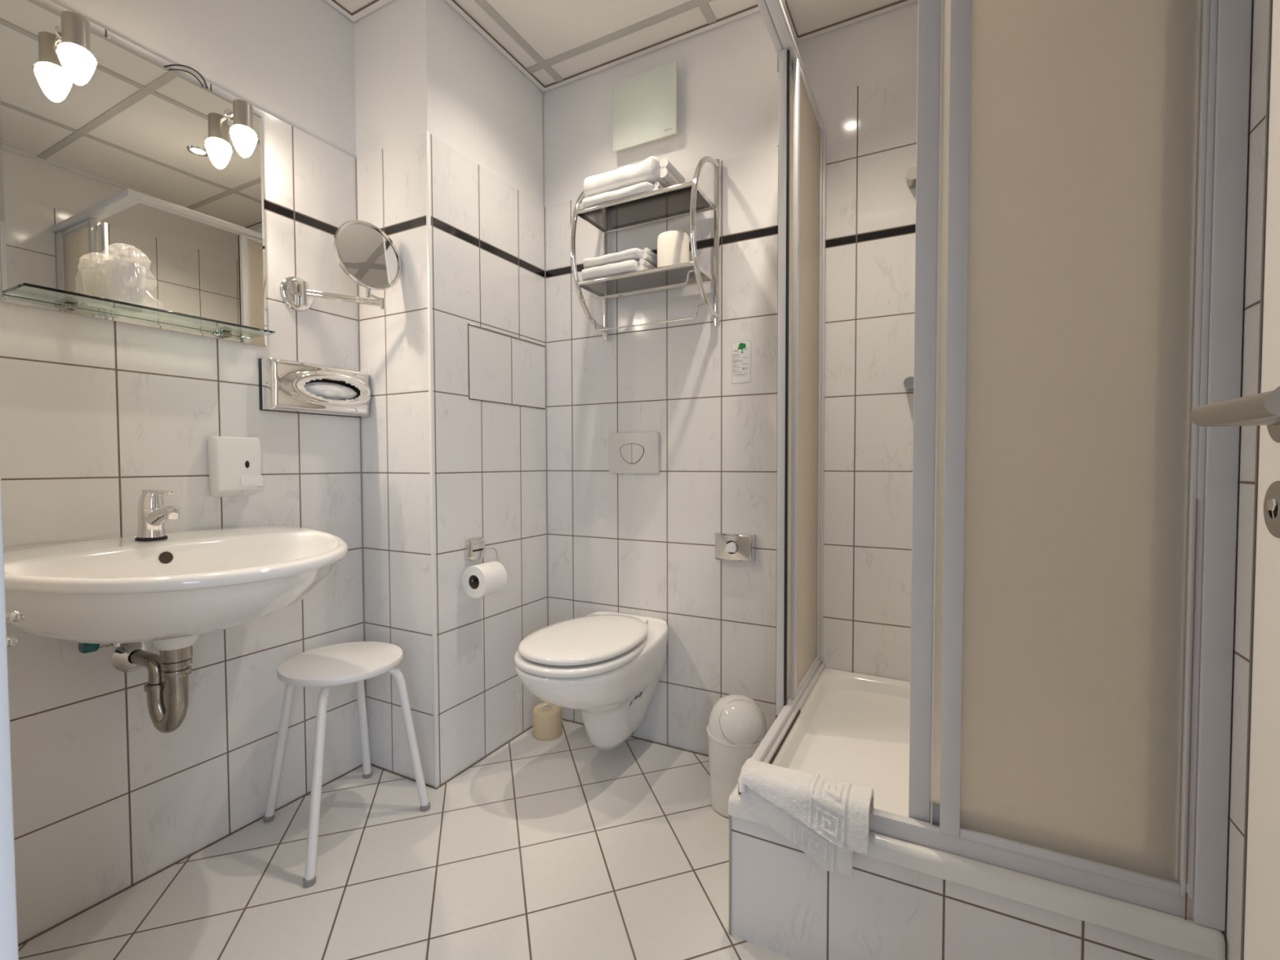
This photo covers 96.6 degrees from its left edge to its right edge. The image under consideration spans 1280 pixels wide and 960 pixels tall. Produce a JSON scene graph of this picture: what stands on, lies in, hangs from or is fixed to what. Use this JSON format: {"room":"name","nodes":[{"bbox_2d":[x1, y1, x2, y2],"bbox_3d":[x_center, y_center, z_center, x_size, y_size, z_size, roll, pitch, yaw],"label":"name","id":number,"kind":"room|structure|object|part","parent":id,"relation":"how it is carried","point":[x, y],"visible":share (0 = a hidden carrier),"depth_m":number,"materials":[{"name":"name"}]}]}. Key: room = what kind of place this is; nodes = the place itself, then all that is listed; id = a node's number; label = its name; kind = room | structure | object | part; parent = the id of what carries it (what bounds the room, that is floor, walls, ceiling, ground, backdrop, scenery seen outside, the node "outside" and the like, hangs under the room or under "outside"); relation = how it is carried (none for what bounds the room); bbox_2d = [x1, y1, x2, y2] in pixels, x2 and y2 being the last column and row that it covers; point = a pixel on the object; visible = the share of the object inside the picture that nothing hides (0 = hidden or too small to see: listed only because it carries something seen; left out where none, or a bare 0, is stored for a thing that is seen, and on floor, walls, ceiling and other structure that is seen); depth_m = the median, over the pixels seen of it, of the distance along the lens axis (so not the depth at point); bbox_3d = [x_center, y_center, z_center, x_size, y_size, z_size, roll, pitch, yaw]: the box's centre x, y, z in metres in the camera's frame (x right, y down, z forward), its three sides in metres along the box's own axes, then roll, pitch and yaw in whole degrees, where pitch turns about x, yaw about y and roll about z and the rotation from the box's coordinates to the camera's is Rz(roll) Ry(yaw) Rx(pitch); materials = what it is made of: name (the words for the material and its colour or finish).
{"room":"hotel bathroom","nodes":[
{"label":"hotel bathroom","id":0,"kind":"room"},
{"bbox_2d":[0,0,363,943],"bbox_3d":[-1.095,-0.287,1.687,0.120,2.490,2.250,1,2,28],"label":"wall","id":1,"kind":"structure","parent":0,"point":[95,414],"depth_m":1.46,"materials":[{"name":"white tile"}]},
{"bbox_2d":[5,610,24,647],"bbox_3d":[-1.196,0.251,0.952,0.430,0.140,0.049,0,2,10],"label":"towel rail","id":2,"kind":"object","parent":1,"relation":"attached to","point":[16,615],"visible":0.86,"depth_m":0.90,"materials":[{"name":"silver metal"}]},
{"bbox_3d":[-1.185,0.257,0.942,0.400,0.023,0.018,0,2,12],"label":"swing arm","id":3,"kind":"part","parent":2,"relation":"part of","materials":[{"name":"silver metal"}]},
{"bbox_3d":[-1.184,0.217,0.942,0.403,0.018,0.018,0,2,10],"label":"swing arm","id":4,"kind":"part","parent":2,"relation":"part of","materials":[{"name":"silver metal"}]},
{"bbox_2d":[78,642,122,653],"bbox_3d":[-1.213,0.360,1.280,0.064,0.049,0.074,1,2,28],"label":"angle valve","id":5,"kind":"object","parent":1,"relation":"attached to","point":[82,647],"visible":0.3,"depth_m":1.25,"materials":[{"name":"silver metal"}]},
{"bbox_3d":[-1.210,0.363,1.252,0.032,0.033,0.028,1,2,28],"label":"knob","id":6,"kind":"part","parent":5,"relation":"part of","materials":[{"name":"teal plastic"}]},
{"bbox_2d":[0,0,266,346],"bbox_3d":[-1.179,-0.693,1.379,0.013,0.648,0.515,1,2,28],"label":"wall mirror","id":7,"kind":"object","parent":1,"relation":"attached to","point":[139,162],"visible":1,"depth_m":1.32,"materials":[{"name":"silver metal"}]},
{"bbox_2d":[54,10,97,84],"bbox_3d":[-1.205,-0.909,1.214,0.094,0.139,0.065,1,2,28],"label":"lamp","id":8,"kind":"object","parent":7,"relation":"attached to","point":[79,64],"visible":1,"depth_m":1.19,"materials":[{"name":"silver metal"}]},
{"bbox_3d":[-1.192,-0.882,1.208,0.060,0.086,0.060,1,2,28],"label":"bulb","id":9,"kind":"part","parent":8,"relation":"part of","materials":[{"name":"white glass"}]},
{"bbox_2d":[2,282,275,338],"bbox_3d":[-1.132,-0.381,1.338,0.119,0.025,0.473,1,2,28],"label":"glass shelf","id":10,"kind":"object","parent":7,"relation":"attached to","point":[69,301],"visible":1,"depth_m":1.27,"materials":[{"name":"clear glass"}]},
{"bbox_2d":[104,259,146,306],"bbox_3d":[-1.149,-0.459,1.290,0.104,0.142,0.109,1,2,28],"label":"tumbler","id":11,"kind":"object","parent":10,"relation":"on","point":[126,280],"visible":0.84,"depth_m":1.26,"materials":[{"name":"white plastic"}]},
{"bbox_2d":[163,64,208,88],"bbox_3d":[-1.141,-1.027,1.435,0.006,0.035,0.095,1,2,28],"label":"cable","id":12,"kind":"object","parent":7,"relation":"attached to","point":[168,65],"visible":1,"depth_m":1.44,"materials":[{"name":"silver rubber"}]},
{"bbox_2d":[224,98,258,157],"bbox_3d":[-1.052,-0.918,1.503,0.094,0.139,0.065,1,2,28],"label":"lamp","id":13,"kind":"object","parent":7,"relation":"attached to","point":[244,138],"visible":1,"depth_m":1.48,"materials":[{"name":"silver metal"}]},
{"bbox_3d":[-1.040,-0.891,1.498,0.060,0.086,0.060,1,2,28],"label":"bulb","id":14,"kind":"part","parent":13,"relation":"part of","materials":[{"name":"white glass"}]},
{"bbox_2d":[3,525,347,644],"bbox_3d":[-0.953,0.237,1.237,0.560,0.206,0.642,1,2,28],"label":"washbasin","id":15,"kind":"object","parent":1,"relation":"attached to","point":[118,589],"visible":0.98,"depth_m":1.10,"materials":[{"name":"ceramic"}]},
{"bbox_2d":[111,634,199,733],"bbox_3d":[-1.115,0.461,1.328,0.206,0.246,0.085,1,2,22],"label":"trap","id":16,"kind":"object","parent":15,"relation":"attached to","point":[166,689],"visible":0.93,"depth_m":1.30,"materials":[{"name":"metal"}]},
{"bbox_2d":[134,488,179,540],"bbox_3d":[-1.093,0.079,1.299,0.141,0.115,0.058,1,2,28],"label":"tap","id":17,"kind":"object","parent":15,"relation":"on","point":[152,513],"visible":1,"depth_m":1.29,"materials":[{"name":"silver metal"}]},
{"bbox_3d":[-1.101,0.043,1.302,0.110,0.042,0.047,1,2,28],"label":"lever","id":18,"kind":"part","parent":17,"relation":"part of","materials":[{"name":"silver metal"}]},
{"bbox_2d":[208,435,263,497],"bbox_3d":[-1.081,-0.035,1.526,0.060,0.160,0.110,1,2,28],"label":"soap dispenser","id":19,"kind":"object","parent":1,"relation":"attached to","point":[234,463],"visible":1,"depth_m":1.50,"materials":[{"name":"white plastic"}]},
{"bbox_2d":[257,357,370,417],"bbox_3d":[-0.962,-0.273,1.722,0.081,0.145,0.313,1,2,28],"label":"dispenser","id":20,"kind":"object","parent":1,"relation":"attached to","point":[284,385],"visible":1,"depth_m":1.67,"materials":[{"name":"silver metal"}]},
{"bbox_2d":[279,220,401,311],"bbox_3d":[-0.886,-0.633,1.680,0.319,0.264,0.148,0,2,-9],"label":"magnifying mirror","id":21,"kind":"object","parent":1,"relation":"attached to","point":[363,251],"visible":1,"depth_m":1.69,"materials":[{"name":"silver metal"}]},
{"bbox_3d":[-0.885,-0.544,1.706,0.219,0.043,0.009,0,2,-10],"label":"arm","id":22,"kind":"part","parent":21,"relation":"part of","materials":[{"name":"silver metal"}]},
{"bbox_2d":[17,718,708,946],"bbox_3d":[-0.620,0.955,1.732,2.130,0.002,0.781,-1,2,-24],"label":"trim","id":23,"kind":"structure","parent":1,"relation":"attached to","point":[530,727],"depth_m":1.66,"materials":[{"name":"tile"}]},
{"bbox_2d":[355,158,548,707],"bbox_3d":[-0.645,-0.053,2.066,0.664,1.998,0.006,-1,2,-33],"label":"trim","id":24,"kind":"structure","parent":1,"relation":"attached to","point":[356,187],"depth_m":1.90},
{"bbox_2d":[17,720,793,959],"bbox_3d":[-0.265,1.010,0.935,2.320,0.060,2.920,1,2,28],"label":"floor","id":25,"kind":"structure","parent":0,"point":[564,846],"depth_m":1.40,"materials":[{"name":"tile"}]},
{"bbox_2d":[262,641,430,887],"bbox_3d":[-0.828,0.729,1.601,0.382,0.462,0.361,1,2,38],"label":"stool","id":26,"kind":"object","parent":25,"relation":"on","point":[326,667],"visible":1,"depth_m":1.59,"materials":[{"name":"white plastic"}]},
{"bbox_3d":[-0.963,0.738,1.605,0.196,0.438,0.023,0,2,1],"label":"leg","id":27,"kind":"part","parent":26,"relation":"part of","materials":[{"name":"white metal"}]},
{"bbox_3d":[-0.808,0.743,1.459,0.023,0.438,0.222,0,2,-9],"label":"leg","id":28,"kind":"part","parent":26,"relation":"part of","materials":[{"name":"white metal"}]},
{"bbox_3d":[-0.831,0.509,1.596,0.312,0.023,0.312,1,2,28],"label":"seat","id":29,"kind":"part","parent":26,"relation":"part of","materials":[{"name":"white plastic"}]},
{"bbox_3d":[-0.858,0.734,1.738,0.023,0.438,0.205,-1,2,-12],"label":"leg","id":30,"kind":"part","parent":26,"relation":"part of","materials":[{"name":"white metal"}]},
{"bbox_3d":[-0.706,0.737,1.635,0.188,0.437,0.023,-1,2,-14],"label":"leg","id":31,"kind":"part","parent":26,"relation":"part of","materials":[{"name":"white metal"}]},
{"bbox_2d":[532,702,562,740],"bbox_3d":[-0.344,0.892,2.121,0.109,0.102,0.109,1,2,28],"label":"toilet roll","id":32,"kind":"object","parent":25,"relation":"on","point":[547,718],"visible":0.94,"depth_m":2.08,"materials":[{"name":"paper"}]},
{"bbox_2d":[537,702,555,711],"bbox_3d":[-0.343,0.842,2.119,0.078,0.002,0.079,1,2,28],"label":"print","id":33,"kind":"object","parent":32,"relation":"on","point":[541,707],"depth_m":2.11,"materials":[{"name":"paper"}]},
{"bbox_2d":[706,694,768,817],"bbox_3d":[0.285,0.795,1.673,0.177,0.320,0.177,1,2,28],"label":"bin","id":34,"kind":"object","parent":25,"relation":"on","point":[736,727],"visible":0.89,"depth_m":1.61,"materials":[{"name":"plastic"}]},
{"bbox_3d":[0.285,0.685,1.670,0.169,0.100,0.169,1,2,28],"label":"domed lid","id":35,"kind":"part","parent":34,"relation":"part of","materials":[{"name":"plastic"}]},
{"bbox_2d":[354,0,547,786],"bbox_3d":[-0.648,-0.294,2.061,0.333,2.480,0.572,1,2,28],"label":"wall pillar","id":36,"kind":"structure","parent":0,"point":[420,67],"depth_m":1.84,"materials":[{"name":"white tile"}]},
{"bbox_2d":[425,130,438,787],"bbox_3d":[-0.635,-0.045,1.742,0.010,2.000,0.010,1,2,28],"label":"trim","id":37,"kind":"structure","parent":36,"relation":"attached to","point":[427,133],"depth_m":1.74,"materials":[{"name":"white plastic"}]},
{"bbox_2d":[464,536,498,581],"bbox_3d":[-0.526,0.255,1.873,0.070,0.126,0.134,1,2,28],"label":"toilet paper holder","id":38,"kind":"object","parent":36,"relation":"attached to","point":[474,548],"visible":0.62,"depth_m":1.88,"materials":[{"name":"silver metal"}]},
{"bbox_3d":[-0.545,0.229,1.891,0.020,0.075,0.080,1,2,28],"label":"wall plate","id":39,"kind":"part","parent":38,"relation":"part of","materials":[{"name":"silver metal"}]},
{"bbox_2d":[462,560,507,598],"bbox_3d":[-0.503,0.322,1.850,0.103,0.103,0.100,1,2,28],"label":"toilet roll","id":40,"kind":"object","parent":38,"relation":"hanging from","point":[492,577],"visible":0.99,"depth_m":1.82,"materials":[{"name":"paper"}]},
{"bbox_3d":[-0.520,0.274,1.871,0.056,0.087,0.134,1,2,28],"label":"wire arm","id":41,"kind":"part","parent":38,"relation":"part of","materials":[{"name":"silver metal"}]},
{"bbox_2d":[467,323,545,409],"bbox_3d":[-0.464,-0.393,2.045,0.005,0.247,0.409,1,2,28],"label":"hatch","id":42,"kind":"object","parent":36,"relation":"attached to","point":[504,368],"visible":1,"depth_m":2.02,"materials":[{"name":"tile"}]},
{"bbox_2d":[324,0,918,92],"bbox_3d":[-0.120,-1.495,1.146,2.320,0.066,2.270,1,2,28],"label":"ceiling","id":43,"kind":"structure","parent":0,"point":[553,43],"depth_m":1.86,"materials":[{"name":"white paint"}]},
{"bbox_3d":[-0.084,-1.469,1.212,2.084,0.005,1.869,1,2,28],"label":"suspension rail","id":44,"kind":"part","parent":43,"relation":"part of","materials":[{"name":"grey metal"}]},
{"bbox_2d":[542,10,778,755],"bbox_3d":[-0.043,-0.301,2.235,1.241,2.480,0.300,1,2,28],"label":"wall","id":45,"kind":"structure","parent":0,"point":[642,544],"depth_m":1.98,"materials":[{"name":"white tile"}]},
{"bbox_2d":[514,611,667,750],"bbox_3d":[-0.158,0.694,1.842,0.360,0.421,0.557,1,2,28],"label":"toilet","id":46,"kind":"object","parent":45,"relation":"attached to","point":[607,667],"visible":1,"depth_m":1.73,"materials":[{"name":"ceramic"}]},
{"bbox_3d":[-0.166,0.496,1.822,0.348,0.025,0.502,1,2,28],"label":"lid","id":47,"kind":"part","parent":46,"relation":"part of","materials":[{"name":"plastic"}]},
{"bbox_2d":[608,431,659,473],"bbox_3d":[-0.023,-0.097,2.054,0.204,0.148,0.013,1,2,28],"label":"flush plate","id":48,"kind":"object","parent":45,"relation":"attached to","point":[637,452],"visible":1,"depth_m":2.04,"materials":[{"name":"grey plastic"}]},
{"bbox_2d":[613,61,676,151],"bbox_3d":[0.022,-1.283,1.982,0.247,0.237,0.042,1,2,28],"label":"fan cover","id":49,"kind":"object","parent":45,"relation":"attached to","point":[645,104],"visible":1,"depth_m":1.96,"materials":[{"name":"white plastic"}]},
{"bbox_2d":[569,155,720,341],"bbox_3d":[0.017,-0.773,1.885,0.449,0.540,0.236,1,2,28],"label":"towel rack","id":50,"kind":"object","parent":45,"relation":"attached to","point":[684,199],"visible":0.95,"depth_m":1.87,"materials":[{"name":"silver metal"}]},
{"bbox_3d":[-0.124,-0.775,2.076,0.021,0.533,0.030,1,2,28],"label":"wall post","id":51,"kind":"part","parent":50,"relation":"part of","materials":[{"name":"silver metal"}]},
{"bbox_2d":[581,257,656,280],"bbox_3d":[-0.063,-0.688,1.916,0.238,0.044,0.165,1,2,28],"label":"folded towel","id":52,"kind":"object","parent":50,"relation":"on","point":[627,266],"visible":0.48,"depth_m":1.84,"materials":[{"name":"fabric"}]},
{"bbox_2d":[582,247,657,268],"bbox_3d":[-0.057,-0.727,1.917,0.244,0.037,0.164,1,2,28],"label":"folded towel","id":53,"kind":"object","parent":52,"relation":"on","point":[636,254],"visible":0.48,"depth_m":1.84,"materials":[{"name":"fabric"}]},
{"bbox_2d":[582,181,663,208],"bbox_3d":[-0.038,-0.921,1.901,0.288,0.041,0.175,1,2,28],"label":"folded towel","id":54,"kind":"object","parent":50,"relation":"on","point":[645,187],"visible":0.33,"depth_m":1.82,"materials":[{"name":"fabric"}]},
{"bbox_2d":[583,155,685,198],"bbox_3d":[-0.022,-0.980,1.895,0.315,0.076,0.176,1,2,28],"label":"folded towel","id":55,"kind":"object","parent":54,"relation":"on","point":[652,170],"visible":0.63,"depth_m":1.81,"materials":[{"name":"fabric"}]},
{"bbox_3d":[-0.027,-0.611,1.804,0.428,0.040,0.005,1,2,28],"label":"wire rail","id":56,"kind":"part","parent":50,"relation":"part of","materials":[{"name":"silver metal"}]},
{"bbox_3d":[0.019,-0.891,1.885,0.428,0.017,0.196,1,2,28],"label":"shelf frame","id":57,"kind":"part","parent":50,"relation":"part of","materials":[{"name":"silver metal"}]},
{"bbox_3d":[0.012,-0.532,1.882,0.428,0.043,0.005,1,2,28],"label":"wire rail","id":58,"kind":"part","parent":50,"relation":"part of","materials":[{"name":"silver metal"}]},
{"bbox_3d":[0.021,-0.657,1.895,0.428,0.017,0.191,1,2,28],"label":"shelf frame","id":59,"kind":"part","parent":50,"relation":"part of","materials":[{"name":"silver metal"}]},
{"bbox_3d":[0.018,-0.892,1.883,0.416,0.004,0.177,1,2,28],"label":"shelf plate","id":60,"kind":"part","parent":50,"relation":"part of","materials":[{"name":"metal"}]},
{"bbox_3d":[0.020,-0.657,1.892,0.416,0.004,0.172,1,2,28],"label":"shelf plate","id":61,"kind":"part","parent":50,"relation":"part of","materials":[{"name":"metal"}]},
{"bbox_2d":[657,231,688,266],"bbox_3d":[0.106,-0.718,1.821,0.102,0.118,0.102,1,2,28],"label":"toilet roll","id":62,"kind":"object","parent":50,"relation":"on","point":[673,246],"visible":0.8,"depth_m":1.78,"materials":[{"name":"beige paper"}]},
{"bbox_3d":[0.255,-0.775,1.876,0.021,0.537,0.030,1,2,28],"label":"wall post","id":63,"kind":"part","parent":50,"relation":"part of","materials":[{"name":"silver metal"}]},
{"bbox_2d":[715,532,755,562],"bbox_3d":[0.310,0.221,1.876,0.130,0.088,0.034,1,2,28],"label":"dispenser","id":64,"kind":"object","parent":45,"relation":"attached to","point":[741,547],"visible":1,"depth_m":1.86,"materials":[{"name":"silver metal"}]},
{"bbox_2d":[731,340,751,383],"bbox_3d":[0.330,-0.385,1.865,0.066,0.136,0.001,1,2,28],"label":"sticker","id":65,"kind":"object","parent":45,"relation":"attached to","point":[740,350],"visible":1,"depth_m":1.86,"materials":[{"name":"grey paper"}]},
{"bbox_2d":[737,342,746,353],"bbox_3d":[0.332,-0.431,1.862,0.030,0.034,0.001,1,2,28],"label":"print","id":66,"kind":"object","parent":65,"relation":"on","point":[741,347],"depth_m":1.86},
{"bbox_2d":[795,0,918,681],"bbox_3d":[0.980,-0.296,1.817,0.971,2.490,0.126,1,2,28],"label":"wall","id":67,"kind":"structure","parent":0,"point":[862,75],"depth_m":1.86,"materials":[{"name":"white tile"}]},
{"bbox_2d":[903,166,915,391],"bbox_3d":[0.850,-0.620,1.770,0.049,0.700,0.060,1,2,28],"label":"riser rail","id":68,"kind":"object","parent":67,"relation":"attached to","point":[911,172],"visible":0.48,"depth_m":1.75,"materials":[{"name":"metal"}]},
{"bbox_2d":[728,814,1213,959],"bbox_3d":[0.734,0.831,1.418,0.774,0.262,0.871,1,2,28],"label":"wall","id":69,"kind":"structure","parent":0,"point":[782,901],"depth_m":1.07,"materials":[{"name":"tile"}]},
{"bbox_2d":[728,667,1225,959],"bbox_3d":[0.731,0.714,1.413,0.777,0.108,0.877,1,2,28],"label":"shower tray","id":70,"kind":"object","parent":69,"relation":"on","point":[853,728],"visible":0.34,"depth_m":1.30,"materials":[{"name":"white ceramic"}]},
{"bbox_2d":[737,756,874,877],"bbox_3d":[0.328,0.669,1.151,0.256,0.144,0.118,1,2,28],"label":"bath mat","id":71,"kind":"object","parent":70,"relation":"on","point":[827,818],"visible":1,"depth_m":1.11,"materials":[{"name":"fabric"}]},
{"bbox_2d":[737,0,1252,931],"bbox_3d":[0.721,-0.258,1.386,0.791,1.839,0.880,1,2,28],"label":"shower enclosure","id":72,"kind":"object","parent":70,"relation":"on","point":[1082,165],"visible":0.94,"depth_m":0.94,"materials":[{"name":"silver metal"}]},
{"bbox_3d":[0.420,0.639,1.585,0.030,0.034,0.858,1,2,28],"label":"rail","id":73,"kind":"part","parent":72,"relation":"part of","materials":[{"name":"silver metal"}]},
{"bbox_3d":[0.484,-0.255,1.744,0.022,1.810,0.424,1,2,28],"label":"fixed panel","id":74,"kind":"part","parent":72,"relation":"part of","materials":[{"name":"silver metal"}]},
{"bbox_3d":[0.389,-1.168,1.531,0.046,0.027,0.880,1,2,28],"label":"rail","id":75,"kind":"part","parent":72,"relation":"part of","materials":[{"name":"silver metal"}]},
{"bbox_3d":[0.487,-0.255,1.749,0.003,1.786,0.389,1,2,28],"label":"frosted pane","id":76,"kind":"part","parent":72,"relation":"part of","materials":[{"name":"white"}]},
{"bbox_3d":[0.515,-0.270,1.750,0.013,1.772,0.371,1,2,28],"label":"sliding panel","id":77,"kind":"part","parent":72,"relation":"part of","materials":[{"name":"beige glass"}]},
{"bbox_3d":[0.518,-0.271,1.757,0.003,1.748,0.332,1,2,28],"label":"frosted pane","id":78,"kind":"part","parent":72,"relation":"part of","materials":[{"name":"white"}]},
{"bbox_3d":[0.679,-0.230,0.972,0.382,1.774,0.014,1,2,28],"label":"sliding panel","id":79,"kind":"part","parent":72,"relation":"part of","materials":[{"name":"grey metal"}]},
{"bbox_3d":[0.678,-0.248,0.971,0.316,1.714,0.003,1,2,28],"label":"frosted pane","id":80,"kind":"part","parent":72,"relation":"part of","materials":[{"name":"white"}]},
{"bbox_3d":[0.551,0.655,1.051,0.758,0.034,0.034,1,2,28],"label":"rail","id":81,"kind":"part","parent":72,"relation":"part of","materials":[{"name":"silver metal"}]},
{"bbox_3d":[0.692,-0.248,0.936,0.336,1.776,0.018,1,2,28],"label":"fixed panel","id":82,"kind":"part","parent":72,"relation":"part of","materials":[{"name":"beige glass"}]},
{"bbox_3d":[0.704,-0.247,0.929,0.304,1.752,0.003,1,2,28],"label":"frosted pane","id":83,"kind":"part","parent":72,"relation":"part of","materials":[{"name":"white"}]},
{"bbox_2d":[1222,0,1269,959],"bbox_3d":[0.830,-0.259,0.617,0.116,2.490,2.150,1,2,28],"label":"wall","id":84,"kind":"structure","parent":0,"point":[1260,8],"depth_m":0.81,"materials":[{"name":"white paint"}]},
{"bbox_3d":[-0.545,-0.243,0.367,2.096,2.480,0.125,1,2,28],"label":"wall","id":85,"kind":"structure","parent":0,"visible":0},
{"bbox_2d":[0,464,18,959],"bbox_3d":[-0.118,-0.067,0.142,1.054,2.140,0.175,1,2,28],"label":"trim","id":86,"kind":"structure","parent":85,"relation":"attached to","point":[9,950],"depth_m":0.44,"materials":[{"name":"paint"}]},
{"bbox_2d":[1190,0,1279,959],"bbox_3d":[0.458,-0.037,0.293,0.112,2.052,0.662,1,2,28],"label":"door","id":87,"kind":"structure","parent":85,"relation":"in","point":[1260,906],"depth_m":0.56,"materials":[{"name":"white wood"}]},
{"bbox_3d":[0.530,-0.059,0.480,0.066,0.020,0.160,1,2,28],"label":"lever handle","id":88,"kind":"part","parent":87,"relation":"part of","materials":[{"name":"metal"}]}
]}

